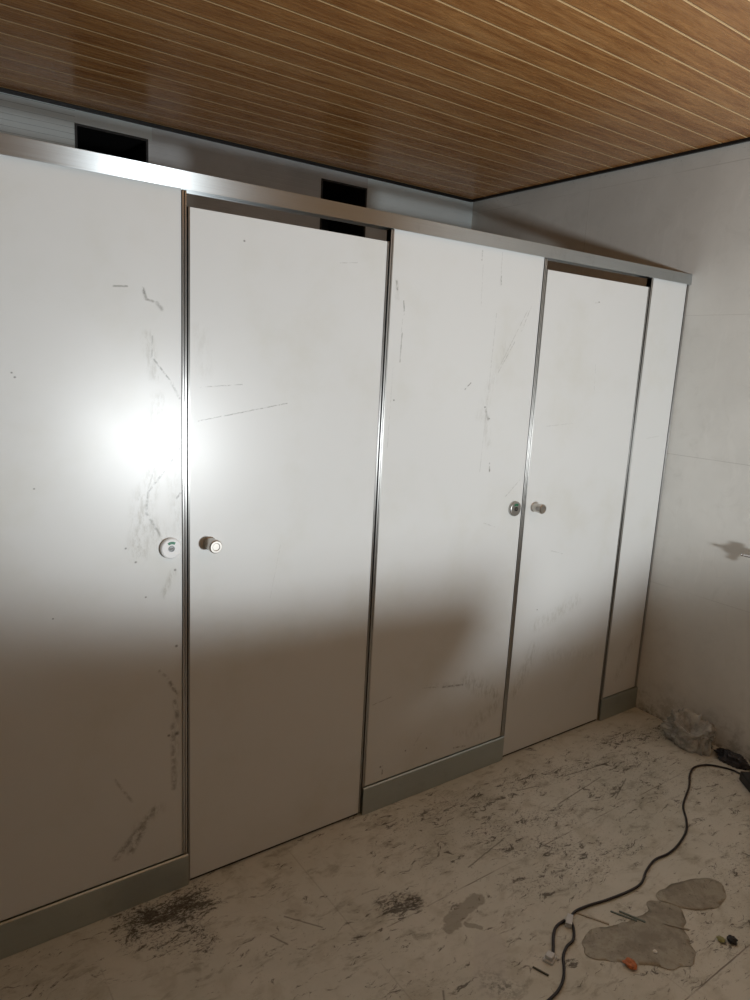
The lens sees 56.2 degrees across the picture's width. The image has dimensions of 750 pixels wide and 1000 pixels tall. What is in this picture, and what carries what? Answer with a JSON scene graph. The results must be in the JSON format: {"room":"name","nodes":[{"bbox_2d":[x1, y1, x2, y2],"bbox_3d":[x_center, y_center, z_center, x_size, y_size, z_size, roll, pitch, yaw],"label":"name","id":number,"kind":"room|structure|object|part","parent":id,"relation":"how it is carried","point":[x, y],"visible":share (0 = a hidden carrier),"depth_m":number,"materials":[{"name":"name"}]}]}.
{"room":"public restroom","nodes":[
{"label":"public restroom","id":0,"kind":"room"},
{"bbox_2d":[0,92,472,240],"bbox_3d":[-0.928,-0.383,3.336,3.618,2.505,0.120,-5,14,-35],"label":"wall","id":1,"kind":"structure","parent":0,"point":[23,117],"depth_m":3.21,"materials":[{"name":"white paint"}]},
{"bbox_2d":[74,123,147,162],"bbox_3d":[-1.190,-1.404,3.056,0.293,0.293,0.363,-5,14,-35],"label":"air vent","id":2,"kind":"object","parent":1,"relation":"in","point":[89,138],"visible":0.32,"depth_m":3.00,"materials":[{"name":"black metal"}]},
{"bbox_2d":[0,87,471,201],"bbox_3d":[-0.834,-1.591,3.040,3.402,0.015,0.010,-5,14,-35],"label":"trim","id":3,"kind":"structure","parent":1,"relation":"attached to","point":[4,90],"depth_m":3.11,"materials":[{"name":"black plastic"}]},
{"bbox_2d":[320,178,366,236],"bbox_3d":[-0.263,-1.484,3.710,0.274,0.293,0.363,-5,14,-35],"label":"air vent","id":4,"kind":"object","parent":1,"relation":"in","point":[331,190],"visible":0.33,"depth_m":3.70,"materials":[{"name":"black metal"}]},
{"bbox_2d":[0,707,749,999],"bbox_3d":[0.572,1.397,1.428,3.618,0.100,5.506,-5,14,-35],"label":"floor","id":5,"kind":"structure","parent":0,"point":[455,889],"depth_m":2.10,"materials":[{"name":"concrete"}]},
{"bbox_2d":[0,154,187,959],"bbox_3d":[-1.002,0.227,1.585,1.190,1.970,0.035,-5,14,-35],"label":"partition panel","id":6,"kind":"object","parent":5,"relation":"on","point":[93,265],"visible":0.99,"depth_m":1.77,"materials":[{"name":"white laminate"}]},
{"bbox_3d":[-1.050,1.141,1.766,1.190,0.104,0.031,-5,14,-35],"label":"kick plate","id":7,"kind":"part","parent":6,"relation":"part of","materials":[{"name":"metal"}]},
{"bbox_3d":[-0.523,0.141,1.918,0.012,1.852,0.024,-5,14,-35],"label":"edge trim","id":8,"kind":"part","parent":6,"relation":"part of","materials":[{"name":"metal"}]},
{"bbox_2d":[0,133,691,284],"bbox_3d":[-0.049,-0.825,2.038,3.413,0.042,0.042,-5,14,-35],"label":"rail","id":9,"kind":"object","parent":6,"relation":"attached to","point":[10,145],"visible":0.82,"depth_m":1.90,"materials":[{"name":"metal"}]},
{"bbox_2d":[187,206,388,879],"bbox_3d":[-0.252,0.191,2.099,0.622,1.920,0.069,-5,14,-35],"label":"door","id":10,"kind":"structure","parent":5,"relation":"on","point":[286,322],"depth_m":2.07,"materials":[{"name":"white laminate"}]},
{"bbox_3d":[-0.452,0.122,1.938,0.037,0.037,0.028,-5,14,-35],"label":"door knob","id":11,"kind":"part","parent":10,"relation":"part of","materials":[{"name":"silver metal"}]},
{"bbox_2d":[360,228,547,814],"bbox_3d":[0.279,0.116,2.488,0.692,1.970,0.035,-5,14,-35],"label":"partition panel","id":12,"kind":"object","parent":5,"relation":"on","point":[463,320],"visible":0.95,"depth_m":2.46,"materials":[{"name":"white laminate"}]},
{"bbox_3d":[0.001,0.095,2.288,0.012,1.852,0.024,-5,14,-35],"label":"edge trim","id":13,"kind":"part","parent":12,"relation":"part of","materials":[{"name":"metal"}]},
{"bbox_3d":[0.231,1.030,2.669,0.692,0.104,0.031,-5,14,-35],"label":"kick plate","id":14,"kind":"part","parent":12,"relation":"part of","materials":[{"name":"metal"}]},
{"bbox_3d":[0.555,0.047,2.679,0.012,1.852,0.024,-5,14,-35],"label":"edge trim","id":15,"kind":"part","parent":12,"relation":"part of","materials":[{"name":"metal"}]},
{"bbox_2d":[503,269,649,756],"bbox_3d":[0.826,0.098,2.859,0.621,1.920,0.069,-5,14,-35],"label":"door","id":16,"kind":"structure","parent":12,"relation":"attached to","point":[593,329],"depth_m":2.85,"materials":[{"name":"white laminate"}]},
{"bbox_3d":[0.619,0.029,2.693,0.037,0.037,0.028,-5,14,-35],"label":"door knob","id":17,"kind":"part","parent":16,"relation":"part of","materials":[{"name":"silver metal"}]},
{"bbox_2d":[532,966,548,975],"bbox_3d":[0.440,1.251,1.865,0.045,0.004,0.005,10,13,33],"label":"wood splinter","id":18,"kind":"object","parent":5,"relation":"on","point":[535,968],"visible":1,"depth_m":1.86,"materials":[{"name":"wood"}]},
{"bbox_2d":[543,950,556,965],"bbox_3d":[0.474,1.238,1.905,0.028,0.016,0.034,10,13,33],"label":"plug","id":19,"kind":"object","parent":5,"relation":"on","point":[550,957],"visible":1,"depth_m":1.90,"materials":[{"name":"plastic"}]},
{"bbox_2d":[552,919,565,952],"bbox_3d":[0.511,1.228,1.983,0.024,0.009,0.140,9,12,27],"label":"cord tail","id":20,"kind":"object","parent":5,"relation":"on","point":[558,924],"visible":1,"depth_m":1.99,"materials":[{"name":"black rubber"}]},
{"bbox_2d":[576,912,608,924],"bbox_3d":[0.636,1.224,2.057,0.095,0.002,0.006,8,12,24],"label":"strip","id":21,"kind":"object","parent":5,"relation":"on","point":[576,912],"visible":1,"depth_m":2.06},
{"bbox_2d":[610,911,636,921],"bbox_3d":[0.733,1.226,2.071,0.075,0.002,0.006,8,12,26],"label":"strip","id":22,"kind":"object","parent":5,"relation":"on","point":[610,911],"visible":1,"depth_m":2.07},
{"bbox_2d":[622,957,636,969],"bbox_3d":[0.691,1.252,1.897,0.034,0.014,0.037,-5,14,-35],"label":"scrap","id":23,"kind":"object","parent":5,"relation":"on","point":[631,964],"visible":1,"depth_m":1.89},
{"bbox_2d":[619,910,645,922],"bbox_3d":[0.758,1.228,2.071,0.075,0.002,0.007,9,13,30],"label":"strip","id":24,"kind":"object","parent":5,"relation":"on","point":[622,912],"visible":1,"depth_m":2.07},
{"bbox_2d":[582,900,695,969],"bbox_3d":[0.775,1.245,1.987,0.392,0.003,0.231,-5,14,-35],"label":"floor stain","id":25,"kind":"object","parent":5,"relation":"on","point":[637,941],"depth_m":1.98,"materials":[{"name":"grey liquid"}]},
{"bbox_3d":[0.875,1.240,2.041,0.070,0.002,0.006,6,12,16],"label":"plastic strip","id":26,"kind":"part","parent":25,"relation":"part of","materials":[{"name":"brown plastic"}]},
{"bbox_2d":[597,277,688,720],"bbox_3d":[1.184,0.037,3.128,0.271,1.970,0.031,-5,14,-35],"label":"partition panel","id":27,"kind":"object","parent":5,"relation":"on","point":[667,301],"visible":0.91,"depth_m":3.11,"materials":[{"name":"white laminate"}]},
{"bbox_3d":[1.137,0.952,3.308,0.270,0.104,0.031,-5,14,-35],"label":"kick plate","id":28,"kind":"part","parent":27,"relation":"part of","materials":[{"name":"metal"}]},
{"bbox_3d":[1.078,0.002,3.048,0.012,1.852,0.024,-5,14,-35],"label":"edge trim","id":29,"kind":"part","parent":27,"relation":"part of","materials":[{"name":"metal"}]},
{"bbox_3d":[1.290,-0.016,3.197,0.011,1.852,0.024,-5,14,-35],"label":"edge trim","id":30,"kind":"part","parent":27,"relation":"part of","materials":[{"name":"metal"}]},
{"bbox_2d":[546,764,749,999],"bbox_3d":[0.870,1.169,2.309,1.645,0.041,0.302,-7,15,-40],"label":"power cord","id":31,"kind":"object","parent":5,"relation":"on","point":[744,777],"visible":0.99,"depth_m":2.27,"materials":[{"name":"black rubber"}]},
{"bbox_2d":[565,913,573,928],"bbox_3d":[0.563,1.218,2.033,0.018,0.016,0.040,7,12,22],"label":"clip","id":32,"kind":"object","parent":31,"relation":"attached to","point":[569,919],"visible":1,"depth_m":2.02,"materials":[{"name":"plastic"}]},
{"bbox_2d":[660,708,716,755],"bbox_3d":[1.370,0.987,3.067,0.166,0.153,0.237,-5,14,-35],"label":"plastic bag","id":33,"kind":"object","parent":5,"relation":"on","point":[685,728],"visible":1,"depth_m":3.02,"materials":[{"name":"plastic"}]},
{"bbox_2d":[656,878,725,909],"bbox_3d":[0.987,1.220,2.169,0.248,0.002,0.121,-1,12,-20],"label":"puddle","id":34,"kind":"object","parent":5,"relation":"on","point":[697,893],"visible":1,"depth_m":2.17,"materials":[{"name":"liquid"}]},
{"bbox_2d":[716,936,724,942],"bbox_3d":[0.985,1.250,2.000,0.025,0.009,0.025,-5,14,-35],"label":"scrap","id":35,"kind":"object","parent":5,"relation":"on","point":[720,939],"visible":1,"depth_m":2.00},
{"bbox_2d":[713,748,749,769],"bbox_3d":[1.494,1.076,2.936,0.085,0.042,0.165,-5,14,-35],"label":"liner","id":36,"kind":"object","parent":5,"relation":"on","point":[735,760],"visible":1,"depth_m":2.92,"materials":[{"name":"black plastic"}]},
{"bbox_2d":[727,935,737,944],"bbox_3d":[1.016,1.249,1.997,0.030,0.015,0.032,-5,14,-35],"label":"scrap","id":37,"kind":"object","parent":5,"relation":"on","point":[731,939],"visible":1,"depth_m":1.99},
{"bbox_2d":[0,0,749,198],"bbox_3d":[0.703,-1.156,0.928,3.618,0.100,5.506,-5,14,-35],"label":"ceiling","id":38,"kind":"structure","parent":0,"point":[470,99],"depth_m":2.35,"materials":[{"name":"brown wood"}]},
{"bbox_2d":[471,141,749,761],"bbox_3d":[2.072,-0.004,2.189,0.100,2.505,5.506,-5,14,-35],"label":"wall","id":39,"kind":"structure","parent":0,"point":[689,214],"depth_m":3.04,"materials":[{"name":"white paint"}]},
{"bbox_2d":[472,137,749,201],"bbox_3d":[2.087,-1.222,1.916,0.016,0.012,5.306,-5,14,-35],"label":"trim","id":40,"kind":"structure","parent":39,"relation":"attached to","point":[743,140],"depth_m":3.21,"materials":[{"name":"black plastic"}]}
]}

